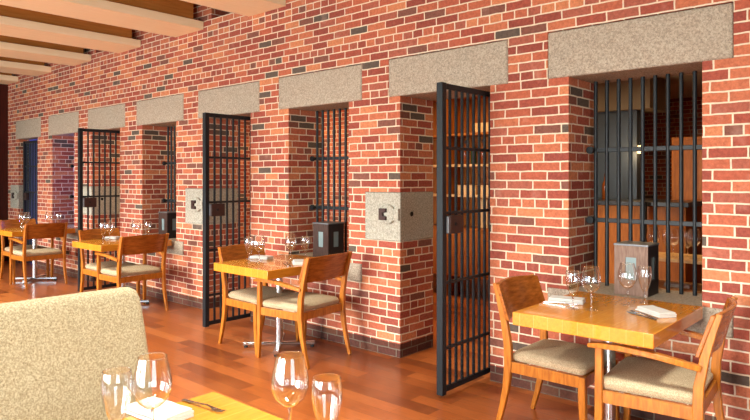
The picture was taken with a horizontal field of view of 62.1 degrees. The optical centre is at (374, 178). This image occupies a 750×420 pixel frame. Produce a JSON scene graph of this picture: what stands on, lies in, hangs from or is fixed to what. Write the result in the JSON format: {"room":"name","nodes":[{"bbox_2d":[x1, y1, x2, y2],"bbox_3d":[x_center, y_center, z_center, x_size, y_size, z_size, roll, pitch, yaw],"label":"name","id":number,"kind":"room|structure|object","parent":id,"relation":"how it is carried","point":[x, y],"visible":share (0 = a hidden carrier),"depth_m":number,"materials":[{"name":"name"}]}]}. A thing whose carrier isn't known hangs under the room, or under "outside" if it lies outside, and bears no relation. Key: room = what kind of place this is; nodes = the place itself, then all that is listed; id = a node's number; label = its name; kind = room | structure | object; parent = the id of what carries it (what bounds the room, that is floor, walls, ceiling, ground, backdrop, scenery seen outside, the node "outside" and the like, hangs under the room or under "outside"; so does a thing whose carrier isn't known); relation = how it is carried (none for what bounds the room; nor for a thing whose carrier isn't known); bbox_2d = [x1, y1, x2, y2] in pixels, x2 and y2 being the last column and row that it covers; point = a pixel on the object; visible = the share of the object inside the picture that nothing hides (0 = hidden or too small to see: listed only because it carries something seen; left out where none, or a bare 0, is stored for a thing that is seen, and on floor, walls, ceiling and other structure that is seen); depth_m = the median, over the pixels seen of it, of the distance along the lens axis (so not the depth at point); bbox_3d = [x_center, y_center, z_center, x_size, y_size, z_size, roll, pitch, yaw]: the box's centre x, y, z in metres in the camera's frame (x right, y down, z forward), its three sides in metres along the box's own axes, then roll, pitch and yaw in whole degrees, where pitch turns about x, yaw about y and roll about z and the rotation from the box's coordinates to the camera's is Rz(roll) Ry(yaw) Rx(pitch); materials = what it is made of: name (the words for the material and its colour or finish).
{"room":"restaurant dining room","nodes":[
{"label":"restaurant dining room","id":0,"kind":"room"},
{"bbox_2d":[0,84,7,260],"bbox_3d":[-9.183,-0.650,8.664,0.200,4.300,7.324,0,0,42],"label":"wall","id":1,"kind":"structure","parent":0,"point":[3,87],"depth_m":11.29,"materials":[{"name":"brown wood"}]},
{"bbox_2d":[0,72,17,83],"bbox_3d":[-8.918,-2.252,8.428,0.510,1.095,7.324,0,0,42],"label":"ceiling beam","id":2,"kind":"structure","parent":1,"relation":"attached to","point":[5,78],"depth_m":10.92,"materials":[{"name":"brown wood"}]},
{"bbox_2d":[237,120,249,243],"bbox_3d":[-3.102,0.110,10.387,0.150,2.780,2.414,0,0,42],"label":"wall partition","id":3,"kind":"structure","parent":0,"point":[241,121],"depth_m":11.12,"materials":[{"name":"red brick"}]},
{"bbox_2d":[83,186,119,214],"bbox_3d":[-4.126,0.324,9.338,0.401,0.410,0.514,0,0,42],"label":"trim","id":4,"kind":"structure","parent":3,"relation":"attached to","point":[84,187],"depth_m":9.22,"materials":[{"name":"grey stone"}]},
{"bbox_2d":[0,261,647,419],"bbox_3d":[-0.973,1.550,5.688,17.020,0.100,14.400,0,0,42],"label":"floor","id":5,"kind":"structure","parent":0,"point":[375,385],"depth_m":4.81,"materials":[{"name":"red wood"}]},
{"bbox_2d":[0,218,48,282],"bbox_3d":[-5.238,1.062,9.299,0.605,0.884,0.497,0,0,42],"label":"dining chair","id":6,"kind":"object","parent":5,"relation":"on","point":[12,223],"visible":0.44,"depth_m":9.27,"materials":[{"name":"orange brown wood"},{"name":"beige upholstery fabric"}]},
{"bbox_2d":[8,222,67,288],"bbox_3d":[-4.757,1.062,8.830,0.629,0.884,0.642,0,0,42],"label":"armchair","id":7,"kind":"object","parent":5,"relation":"on","point":[43,230],"visible":1,"depth_m":8.70,"materials":[{"name":"orange brown wood"},{"name":"beige upholstery fabric"}]},
{"bbox_2d":[0,227,75,283],"bbox_3d":[-5.003,1.120,9.163,0.750,0.760,0.860,0,0,42],"label":"dining table","id":8,"kind":"object","parent":5,"relation":"on","point":[10,232],"visible":0.48,"depth_m":9.13,"materials":[{"name":"wood"}]},
{"bbox_2d":[0,287,151,419],"bbox_3d":[-0.921,0.960,1.972,0.672,1.085,0.700,0,0,42],"label":"upholstered chair","id":9,"kind":"object","parent":5,"relation":"on","point":[55,351],"visible":0.91,"depth_m":2.15,"materials":[{"name":"beige fabric"}]},
{"bbox_2d":[78,228,139,297],"bbox_3d":[-3.200,1.062,7.483,0.605,0.884,0.497,0,0,42],"label":"dining chair","id":10,"kind":"object","parent":5,"relation":"on","point":[90,234],"visible":0.48,"depth_m":7.45,"materials":[{"name":"orange brown wood"},{"name":"beige upholstery fabric"}]},
{"bbox_2d":[72,239,171,303],"bbox_3d":[-3.011,1.120,7.429,0.750,0.760,0.860,0,0,42],"label":"dining table","id":11,"kind":"object","parent":5,"relation":"on","point":[100,245],"visible":0.38,"depth_m":7.19,"materials":[{"name":"wood"}]},
{"bbox_2d":[105,236,119,238],"bbox_3d":[-3.199,0.726,7.622,0.200,0.025,0.113,0,0,27],"label":"napkin","id":12,"kind":"object","parent":11,"relation":"on","point":[111,237],"visible":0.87,"depth_m":7.58,"materials":[{"name":"white fabric"}]},
{"bbox_2d":[94,233,168,310],"bbox_3d":[-2.735,1.062,7.056,0.629,0.884,0.642,0,0,42],"label":"armchair","id":13,"kind":"object","parent":5,"relation":"on","point":[151,243],"visible":0.96,"depth_m":6.93,"materials":[{"name":"orange wood"}]},
{"bbox_2d":[120,392,283,419],"bbox_3d":[-0.472,1.120,1.553,0.950,0.760,0.800,0,0,42],"label":"dining table","id":14,"kind":"object","parent":5,"relation":"on","point":[234,410],"visible":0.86,"depth_m":1.99,"materials":[{"name":"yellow wood"}]},
{"bbox_2d":[100,366,132,419],"bbox_3d":[-0.704,0.632,1.698,0.082,0.216,0.082,0,0,27],"label":"water glass","id":15,"kind":"object","parent":14,"relation":"on","point":[121,366],"visible":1,"depth_m":1.69,"materials":[{"name":"white"}]},
{"bbox_2d":[132,353,171,419],"bbox_3d":[-0.621,0.618,1.738,0.106,0.243,0.106,0,0,42],"label":"wine glass","id":16,"kind":"object","parent":14,"relation":"on","point":[151,408],"visible":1,"depth_m":1.74,"materials":[{"name":"clear glass"}]},
{"bbox_2d":[124,396,193,419],"bbox_3d":[-0.676,0.726,1.947,0.200,0.025,0.113,0,0,35],"label":"napkin","id":17,"kind":"object","parent":14,"relation":"on","point":[169,410],"visible":0.94,"depth_m":1.93,"materials":[{"name":"white fabric"}]},
{"bbox_2d":[181,399,224,411],"bbox_3d":[-0.556,0.732,2.015,0.200,0.010,0.022,0,0,35],"label":"fork","id":18,"kind":"object","parent":14,"relation":"on","point":[215,409],"visible":1,"depth_m":2.00,"materials":[{"name":"metal"}]},
{"bbox_2d":[271,351,308,419],"bbox_3d":[-0.239,0.618,1.753,0.106,0.243,0.106,0,0,42],"label":"wine glass","id":19,"kind":"object","parent":14,"relation":"on","point":[289,406],"visible":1,"depth_m":1.75,"materials":[{"name":"clear glass"}]},
{"bbox_2d":[311,373,341,418],"bbox_3d":[-0.127,0.632,1.639,0.082,0.216,0.082,0,0,-33],"label":"water glass","id":20,"kind":"object","parent":14,"relation":"on","point":[322,373],"visible":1,"depth_m":1.63,"materials":[{"name":"white"}]},
{"bbox_2d":[218,243,299,354],"bbox_3d":[-1.065,1.062,5.662,0.605,0.884,0.497,0,0,42],"label":"dining chair","id":21,"kind":"object","parent":5,"relation":"on","point":[237,298],"visible":0.6,"depth_m":5.61,"materials":[{"name":"brown wood"}]},
{"bbox_2d":[214,254,314,356],"bbox_3d":[-0.852,1.120,5.546,0.750,0.760,0.860,0,0,42],"label":"dining table","id":22,"kind":"object","parent":5,"relation":"on","point":[275,268],"visible":0.77,"depth_m":5.39,"materials":[{"name":"wood"}]},
{"bbox_2d":[250,255,273,259],"bbox_3d":[-1.046,0.726,5.731,0.200,0.025,0.113,0,0,27],"label":"napkin","id":23,"kind":"object","parent":22,"relation":"on","point":[263,257],"visible":0.97,"depth_m":5.69,"materials":[{"name":"white fabric"}]},
{"bbox_2d":[292,259,303,264],"bbox_3d":[-0.661,0.726,5.408,0.113,0.025,0.200,0,0,-11],"label":"napkin","id":24,"kind":"object","parent":22,"relation":"on","point":[295,261],"visible":0.72,"depth_m":5.35,"materials":[{"name":"white fabric"}]},
{"bbox_2d":[253,251,351,368],"bbox_3d":[-0.588,1.062,5.272,0.629,0.884,0.642,0,0,37],"label":"armchair","id":25,"kind":"object","parent":5,"relation":"on","point":[326,267],"visible":0.99,"depth_m":5.13,"materials":[{"name":"orange brown wood"},{"name":"beige fabric upholstery"}]},
{"bbox_2d":[428,96,487,295],"bbox_3d":[1.234,0.200,7.926,1.740,2.600,0.421,0,0,42],"label":"shelving unit","id":26,"kind":"object","parent":5,"relation":"on","point":[434,191],"visible":0.06,"depth_m":8.06,"materials":[{"name":"brown wood"}]},
{"bbox_2d":[464,140,465,163],"bbox_3d":[1.156,-0.330,7.943,0.074,0.310,0.074,0,0,42],"label":"bottle","id":27,"kind":"object","parent":26,"relation":"on","point":[465,140],"visible":0.45,"depth_m":7.91,"materials":[{"name":"brown glass"}]},
{"bbox_2d":[458,185,477,194],"bbox_3d":[1.214,0.145,7.918,0.280,0.120,0.212,0,0,42],"label":"crate","id":28,"kind":"object","parent":26,"relation":"on","point":[470,186],"visible":0.4,"depth_m":7.80,"materials":[{"name":"brown wood"}]},
{"bbox_2d":[471,151,476,163],"bbox_3d":[1.245,-0.330,7.863,0.074,0.310,0.074,0,0,42],"label":"bottle","id":29,"kind":"object","parent":26,"relation":"on","point":[471,151],"visible":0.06,"depth_m":7.84,"materials":[{"name":"brown glass"}]},
{"bbox_2d":[475,122,487,131],"bbox_3d":[1.408,-0.625,7.745,0.280,0.120,0.212,0,0,42],"label":"crate","id":30,"kind":"object","parent":26,"relation":"on","point":[476,124],"visible":0.09,"depth_m":7.69,"materials":[{"name":"brown wood"}]},
{"bbox_2d":[481,139,482,163],"bbox_3d":[1.350,-0.330,7.770,0.074,0.310,0.074,0,0,42],"label":"bottle","id":31,"kind":"object","parent":26,"relation":"on","point":[482,139],"visible":0.32,"depth_m":7.75,"materials":[{"name":"brown glass"}]},
{"bbox_2d":[481,199,487,228],"bbox_3d":[1.363,0.425,7.785,0.110,0.400,0.024,0,0,42],"label":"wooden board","id":32,"kind":"object","parent":26,"relation":"on","point":[481,199],"visible":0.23,"depth_m":7.77,"materials":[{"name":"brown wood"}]},
{"bbox_2d":[481,185,487,194],"bbox_3d":[1.468,0.145,7.692,0.280,0.120,0.212,0,0,42],"label":"crate","id":33,"kind":"object","parent":26,"relation":"on","point":[481,185],"visible":0.02,"depth_m":7.66,"materials":[{"name":"brown wood"}]},
{"bbox_2d":[492,274,619,419],"bbox_3d":[1.069,1.062,3.721,0.605,0.884,0.497,0,0,42],"label":"dining chair","id":34,"kind":"object","parent":5,"relation":"on","point":[513,293],"visible":0.79,"depth_m":3.66,"materials":[{"name":"orange wood"}]},
{"bbox_2d":[513,291,702,419],"bbox_3d":[1.327,1.120,3.525,0.750,0.760,0.860,0,0,42],"label":"dining table","id":35,"kind":"object","parent":5,"relation":"on","point":[608,320],"visible":0.8,"depth_m":3.36,"materials":[{"name":"brown wood"}]},
{"bbox_2d":[543,301,577,304],"bbox_3d":[1.092,0.732,3.668,0.200,0.010,0.022,0,0,30],"label":"fork","id":36,"kind":"object","parent":35,"relation":"on","point":[543,301],"visible":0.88,"depth_m":3.66,"materials":[{"name":"metal"}]},
{"bbox_2d":[548,295,585,304],"bbox_3d":[1.146,0.726,3.725,0.200,0.025,0.113,0,0,27],"label":"napkin","id":37,"kind":"object","parent":35,"relation":"on","point":[553,298],"visible":0.92,"depth_m":3.70,"materials":[{"name":"white fabric"}]},
{"bbox_2d":[565,270,580,307],"bbox_3d":[1.122,0.632,3.533,0.082,0.216,0.082,0,0,-33],"label":"water glass","id":38,"kind":"object","parent":35,"relation":"on","point":[566,270],"visible":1,"depth_m":3.53,"materials":[{"name":"white"}]},
{"bbox_2d":[581,266,600,308],"bbox_3d":[1.215,0.618,3.502,0.106,0.243,0.106,0,0,42],"label":"wine glass","id":39,"kind":"object","parent":35,"relation":"on","point":[595,266],"visible":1,"depth_m":3.50,"materials":[{"name":"clear glass"}]},
{"bbox_2d":[618,262,636,303],"bbox_3d":[1.475,0.618,3.641,0.106,0.243,0.106,0,0,42],"label":"wine glass","id":40,"kind":"object","parent":35,"relation":"on","point":[623,262],"visible":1,"depth_m":3.64,"materials":[{"name":"white"}]},
{"bbox_2d":[627,311,656,320],"bbox_3d":[1.426,0.735,3.341,0.018,0.008,0.216,0,0,-17],"label":"table knife","id":41,"kind":"object","parent":35,"relation":"on","point":[627,311],"visible":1,"depth_m":3.31,"materials":[{"name":"metal"}]},
{"bbox_2d":[629,310,657,318],"bbox_3d":[1.446,0.732,3.359,0.022,0.010,0.200,0,0,-17],"label":"fork","id":42,"kind":"object","parent":35,"relation":"on","point":[629,310],"visible":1,"depth_m":3.36,"materials":[{"name":"metal"}]},
{"bbox_2d":[637,266,651,302],"bbox_3d":[1.598,0.632,3.692,0.082,0.216,0.082,0,0,-13],"label":"water glass","id":43,"kind":"object","parent":35,"relation":"on","point":[638,266],"visible":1,"depth_m":3.69,"materials":[{"name":"white"}]},
{"bbox_2d":[635,305,676,317],"bbox_3d":[1.531,0.726,3.402,0.113,0.025,0.200,0,0,-11],"label":"napkin","id":44,"kind":"object","parent":35,"relation":"on","point":[652,310],"visible":1,"depth_m":3.37,"materials":[{"name":"white fabric"}]},
{"bbox_2d":[640,202,646,241],"bbox_3d":[2.848,0.875,6.610,0.060,1.250,0.060,0,0,42],"label":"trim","id":45,"kind":"structure","parent":5,"relation":"on","point":[640,202],"depth_m":6.59,"materials":[{"name":"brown wood"}]},
{"bbox_2d":[598,198,701,283],"bbox_3d":[2.866,0.875,7.203,1.600,1.250,0.730,0,0,42],"label":"bar counter","id":46,"kind":"object","parent":5,"relation":"on","point":[661,204],"depth_m":6.75,"materials":[{"name":"brown wood"}]},
{"bbox_2d":[602,173,604,198],"bbox_3d":[2.738,0.095,7.404,0.074,0.310,0.074,0,0,42],"label":"bottle","id":47,"kind":"object","parent":46,"relation":"on","point":[603,183],"visible":0.41,"depth_m":7.38,"materials":[{"name":"brown glass"}]},
{"bbox_2d":[598,198,701,206],"bbox_3d":[2.866,0.275,7.203,1.600,0.050,0.730,0,0,42],"label":"countertop","id":48,"kind":"structure","parent":46,"relation":"on","point":[624,202],"depth_m":6.74,"materials":[{"name":"stone"}]},
{"bbox_2d":[587,296,737,419],"bbox_3d":[1.516,1.062,3.237,0.629,0.884,0.642,0,0,37],"label":"armchair","id":49,"kind":"object","parent":5,"relation":"on","point":[666,377],"visible":0.93,"depth_m":3.09,"materials":[{"name":"orange brown wood"},{"name":"beige fabric"}]},
{"bbox_2d":[659,252,701,292],"bbox_3d":[2.689,1.085,5.305,0.800,0.830,0.440,0,0,42],"label":"station","id":50,"kind":"object","parent":5,"relation":"on","point":[688,259],"visible":0.03,"depth_m":5.26,"materials":[{"name":"brown wood"}]},
{"bbox_2d":[664,282,691,288],"bbox_3d":[2.569,0.906,5.290,0.200,0.025,0.113,0,0,36],"label":"napkin","id":51,"kind":"object","parent":50,"relation":"on","point":[672,284],"visible":0.66,"depth_m":5.25,"materials":[{"name":"white fabric"}]},
{"bbox_2d":[659,280,701,292],"bbox_3d":[2.689,0.930,5.305,0.690,0.020,0.400,0,0,42],"label":"shelf","id":52,"kind":"object","parent":50,"relation":"attached to","point":[661,282],"depth_m":5.26,"materials":[{"name":"brown wood"}]},
{"bbox_2d":[672,136,701,283],"bbox_3d":[3.954,0.500,7.566,0.560,2.000,0.441,0,0,42],"label":"tall cabinet","id":53,"kind":"object","parent":5,"relation":"on","point":[688,154],"visible":0.19,"depth_m":7.48,"materials":[{"name":"brown wood"}]},
{"bbox_2d":[324,109,348,251],"bbox_3d":[-2.521,0.110,11.619,6.420,2.780,0.200,0,0,42],"label":"wall","id":54,"kind":"structure","parent":0,"point":[342,111],"depth_m":9.78,"materials":[{"name":"red brick"}]},
{"bbox_2d":[8,0,749,419],"bbox_3d":[-0.351,-0.650,6.011,16.520,4.300,0.462,0,0,42],"label":"wall","id":55,"kind":"structure","parent":0,"point":[542,127],"depth_m":5.43,"materials":[{"name":"red brick"}]},
{"bbox_2d":[10,185,22,207],"bbox_3d":[-6.290,0.324,11.266,0.401,0.410,0.514,0,0,42],"label":"trim","id":56,"kind":"structure","parent":55,"relation":"attached to","point":[16,191],"depth_m":11.03,"materials":[{"name":"grey stone"}]},
{"bbox_2d":[0,56,50,75],"bbox_3d":[-7.870,-2.252,7.494,0.600,1.095,7.324,0,0,42],"label":"ceiling beam","id":57,"kind":"structure","parent":55,"relation":"attached to","point":[7,65],"depth_m":9.84,"materials":[{"name":"brown wood"}]},
{"bbox_2d":[16,118,40,139],"bbox_3d":[-5.800,-0.849,10.858,1.136,0.319,0.465,0,0,42],"label":"trim","id":58,"kind":"structure","parent":55,"relation":"attached to","point":[30,129],"depth_m":10.66,"materials":[{"name":"beige stone"}]},
{"bbox_2d":[23,140,37,263],"bbox_3d":[-5.903,0.412,10.755,0.864,2.135,0.082,0,0,42],"label":"gate","id":59,"kind":"object","parent":55,"relation":"attached to","point":[30,148],"visible":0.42,"depth_m":10.86,"materials":[{"name":"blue metal"}]},
{"bbox_2d":[0,35,90,65],"bbox_3d":[-6.788,-2.252,6.530,0.600,1.095,7.324,0,0,42],"label":"ceiling beam","id":60,"kind":"structure","parent":55,"relation":"attached to","point":[11,47],"depth_m":8.70,"materials":[{"name":"brown wood"}]},
{"bbox_2d":[48,111,78,135],"bbox_3d":[-4.718,-0.849,9.894,1.136,0.319,0.465,0,0,42],"label":"trim","id":61,"kind":"structure","parent":55,"relation":"attached to","point":[67,124],"depth_m":9.70,"materials":[{"name":"beige stone"}]},
{"bbox_2d":[0,5,140,52],"bbox_3d":[-5.706,-2.252,5.567,0.600,1.095,7.324,0,0,42],"label":"ceiling beam","id":62,"kind":"structure","parent":55,"relation":"attached to","point":[14,22],"depth_m":7.53,"materials":[{"name":"brown wood"}]},
{"bbox_2d":[67,224,77,238],"bbox_3d":[-4.720,0.834,9.892,1.136,0.157,0.471,0,0,42],"label":"trim","id":63,"kind":"structure","parent":55,"relation":"attached to","point":[71,235],"depth_m":9.49,"materials":[{"name":"beige stone"}]},
{"bbox_2d":[78,128,119,291],"bbox_3d":[-3.567,0.412,8.436,0.082,2.135,0.864,0,0,42],"label":"gate","id":64,"kind":"object","parent":55,"relation":"attached to","point":[87,202],"visible":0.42,"depth_m":8.26,"materials":[{"name":"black metal"}]},
{"bbox_2d":[0,0,202,36],"bbox_3d":[-4.623,-2.252,4.603,0.600,1.095,7.324,0,0,42],"label":"ceiling beam","id":65,"kind":"structure","parent":55,"relation":"attached to","point":[173,18],"depth_m":6.65,"materials":[{"name":"brown wood"}]},
{"bbox_2d":[88,104,124,129],"bbox_3d":[-3.636,-0.849,8.931,1.136,0.319,0.465,0,0,42],"label":"trim","id":66,"kind":"structure","parent":55,"relation":"attached to","point":[109,117],"depth_m":8.71,"materials":[{"name":"beige stone"}]},
{"bbox_2d":[136,94,183,126],"bbox_3d":[-2.554,-0.849,7.967,1.136,0.319,0.465,0,0,42],"label":"trim","id":67,"kind":"structure","parent":55,"relation":"attached to","point":[163,111],"depth_m":7.78,"materials":[{"name":"beige stone"}]},
{"bbox_2d":[162,126,175,210],"bbox_3d":[-2.497,0.033,8.038,0.822,1.452,0.074,0,0,42],"label":"bars","id":68,"kind":"object","parent":55,"relation":"in","point":[167,163],"visible":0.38,"depth_m":8.23,"materials":[{"name":"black metal"}]},
{"bbox_2d":[167,238,183,254],"bbox_3d":[-2.556,0.834,7.965,1.136,0.157,0.471,0,0,42],"label":"trim","id":69,"kind":"structure","parent":55,"relation":"attached to","point":[177,247],"depth_m":7.50,"materials":[{"name":"beige stone"}]},
{"bbox_2d":[158,211,175,238],"bbox_3d":[-2.610,0.590,7.949,0.220,0.331,0.220,0,0,42],"label":"lantern","id":70,"kind":"object","parent":69,"relation":"on","point":[166,220],"visible":0.66,"depth_m":7.86,"materials":[{"name":"wood"}]},
{"bbox_2d":[185,188,237,223],"bbox_3d":[-1.962,0.324,7.411,0.401,0.410,0.514,0,0,42],"label":"trim","id":71,"kind":"structure","parent":55,"relation":"attached to","point":[193,196],"depth_m":7.30,"materials":[{"name":"grey stone"}]},
{"bbox_2d":[203,112,250,326],"bbox_3d":[-1.403,0.412,6.509,0.082,2.135,0.864,0,0,42],"label":"gate","id":72,"kind":"object","parent":55,"relation":"attached to","point":[214,209],"visible":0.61,"depth_m":6.29,"materials":[{"name":"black metal"}]},
{"bbox_2d":[198,81,259,120],"bbox_3d":[-1.472,-0.849,7.003,1.136,0.319,0.465,0,0,42],"label":"trim","id":73,"kind":"structure","parent":55,"relation":"attached to","point":[241,99],"depth_m":6.78,"materials":[{"name":"beige stone"}]},
{"bbox_2d":[181,0,285,15],"bbox_3d":[-3.542,-2.252,3.639,0.600,1.095,7.324,0,0,42],"label":"ceiling beam","id":74,"kind":"structure","parent":55,"relation":"attached to","point":[242,7],"depth_m":6.15,"materials":[{"name":"brown wood"}]},
{"bbox_2d":[278,252,361,281],"bbox_3d":[-0.392,0.834,6.037,1.136,0.157,0.471,0,0,42],"label":"trim","id":75,"kind":"structure","parent":55,"relation":"attached to","point":[355,269],"depth_m":5.54,"materials":[{"name":"beige stone"}]},
{"bbox_2d":[312,221,344,256],"bbox_3d":[-0.450,0.590,6.025,0.220,0.331,0.220,0,0,42],"label":"lantern","id":76,"kind":"object","parent":75,"relation":"on","point":[328,236],"visible":0.88,"depth_m":5.96,"materials":[{"name":"brown wood"}]},
{"bbox_2d":[279,64,361,111],"bbox_3d":[-0.390,-0.849,6.039,1.136,0.319,0.465,0,0,42],"label":"trim","id":77,"kind":"structure","parent":55,"relation":"attached to","point":[331,89],"depth_m":5.85,"materials":[{"name":"beige stone"}]},
{"bbox_2d":[310,108,348,251],"bbox_3d":[-0.333,0.033,6.111,0.822,1.452,0.074,0,0,42],"label":"bars","id":78,"kind":"object","parent":55,"relation":"in","point":[345,157],"visible":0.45,"depth_m":6.25,"materials":[{"name":"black metal"}]},
{"bbox_2d":[365,192,432,241],"bbox_3d":[0.202,0.324,5.484,0.401,0.410,0.514,0,0,42],"label":"trim","id":79,"kind":"structure","parent":55,"relation":"attached to","point":[389,216],"depth_m":5.33,"materials":[{"name":"grey stone"}]},
{"bbox_2d":[389,40,507,100],"bbox_3d":[0.692,-0.849,5.076,1.136,0.319,0.465,0,0,42],"label":"lintel","id":80,"kind":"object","parent":55,"relation":"attached to","point":[482,66],"depth_m":4.88,"materials":[{"name":"beige stone"}]},
{"bbox_2d":[437,82,489,395],"bbox_3d":[0.737,0.412,4.555,0.082,2.135,0.864,0,0,42],"label":"gate","id":81,"kind":"object","parent":55,"relation":"attached to","point":[449,224],"visible":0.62,"depth_m":4.38,"materials":[{"name":"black metal"}]},
{"bbox_2d":[548,3,733,83],"bbox_3d":[1.774,-0.849,4.112,1.136,0.319,0.465,0,0,42],"label":"lintel","id":82,"kind":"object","parent":55,"relation":"attached to","point":[674,43],"depth_m":3.92,"materials":[{"name":"beige stone"}]},
{"bbox_2d":[548,282,733,337],"bbox_3d":[1.772,0.834,4.110,1.136,0.157,0.471,0,0,42],"label":"trim","id":83,"kind":"structure","parent":55,"relation":"attached to","point":[687,298],"depth_m":3.95,"materials":[{"name":"beige stone"}]},
{"bbox_2d":[614,241,658,297],"bbox_3d":[1.718,0.590,4.094,0.220,0.331,0.220,0,0,42],"label":"box","id":84,"kind":"object","parent":83,"relation":"on","point":[642,254],"visible":0.99,"depth_m":4.02,"materials":[{"name":"brown wood"}]},
{"bbox_2d":[586,71,701,295],"bbox_3d":[1.831,0.033,4.183,0.822,1.452,0.074,0,0,42],"label":"bars","id":85,"kind":"object","parent":55,"relation":"in","point":[681,147],"visible":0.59,"depth_m":4.22,"materials":[{"name":"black metal"}]},
{"bbox_2d":[598,110,640,198],"bbox_3d":[2.908,0.320,8.257,1.160,2.360,0.200,0,0,42],"label":"refrigerator","id":86,"kind":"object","parent":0,"point":[612,114],"depth_m":7.92,"materials":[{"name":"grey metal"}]},
{"bbox_2d":[598,77,665,113],"bbox_3d":[2.967,-1.070,8.405,1.650,0.420,0.700,0,0,42],"label":"trim","id":87,"kind":"structure","parent":86,"relation":"attached to","point":[661,82],"depth_m":7.84,"materials":[{"name":"beige paint"}]},
{"bbox_2d":[637,110,640,153],"bbox_3d":[3.323,-0.585,7.820,0.096,0.550,0.096,0,0,42],"label":"pendant lamp","id":88,"kind":"object","parent":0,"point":[639,141],"visible":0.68,"depth_m":7.82,"materials":[{"name":"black metal"}]},
{"bbox_2d":[645,96,701,199],"bbox_3d":[3.786,0.110,10.957,16.920,2.780,0.200,0,0,42],"label":"wall","id":89,"kind":"structure","parent":0,"point":[688,101],"depth_m":10.05,"materials":[{"name":"red brick"}]},
{"bbox_2d":[661,73,701,97],"bbox_3d":[1.753,-1.340,8.674,16.920,0.120,6.314,0,0,42],"label":"ceiling","id":90,"kind":"structure","parent":0,"point":[688,79],"depth_m":8.59,"materials":[{"name":"beige paint"}]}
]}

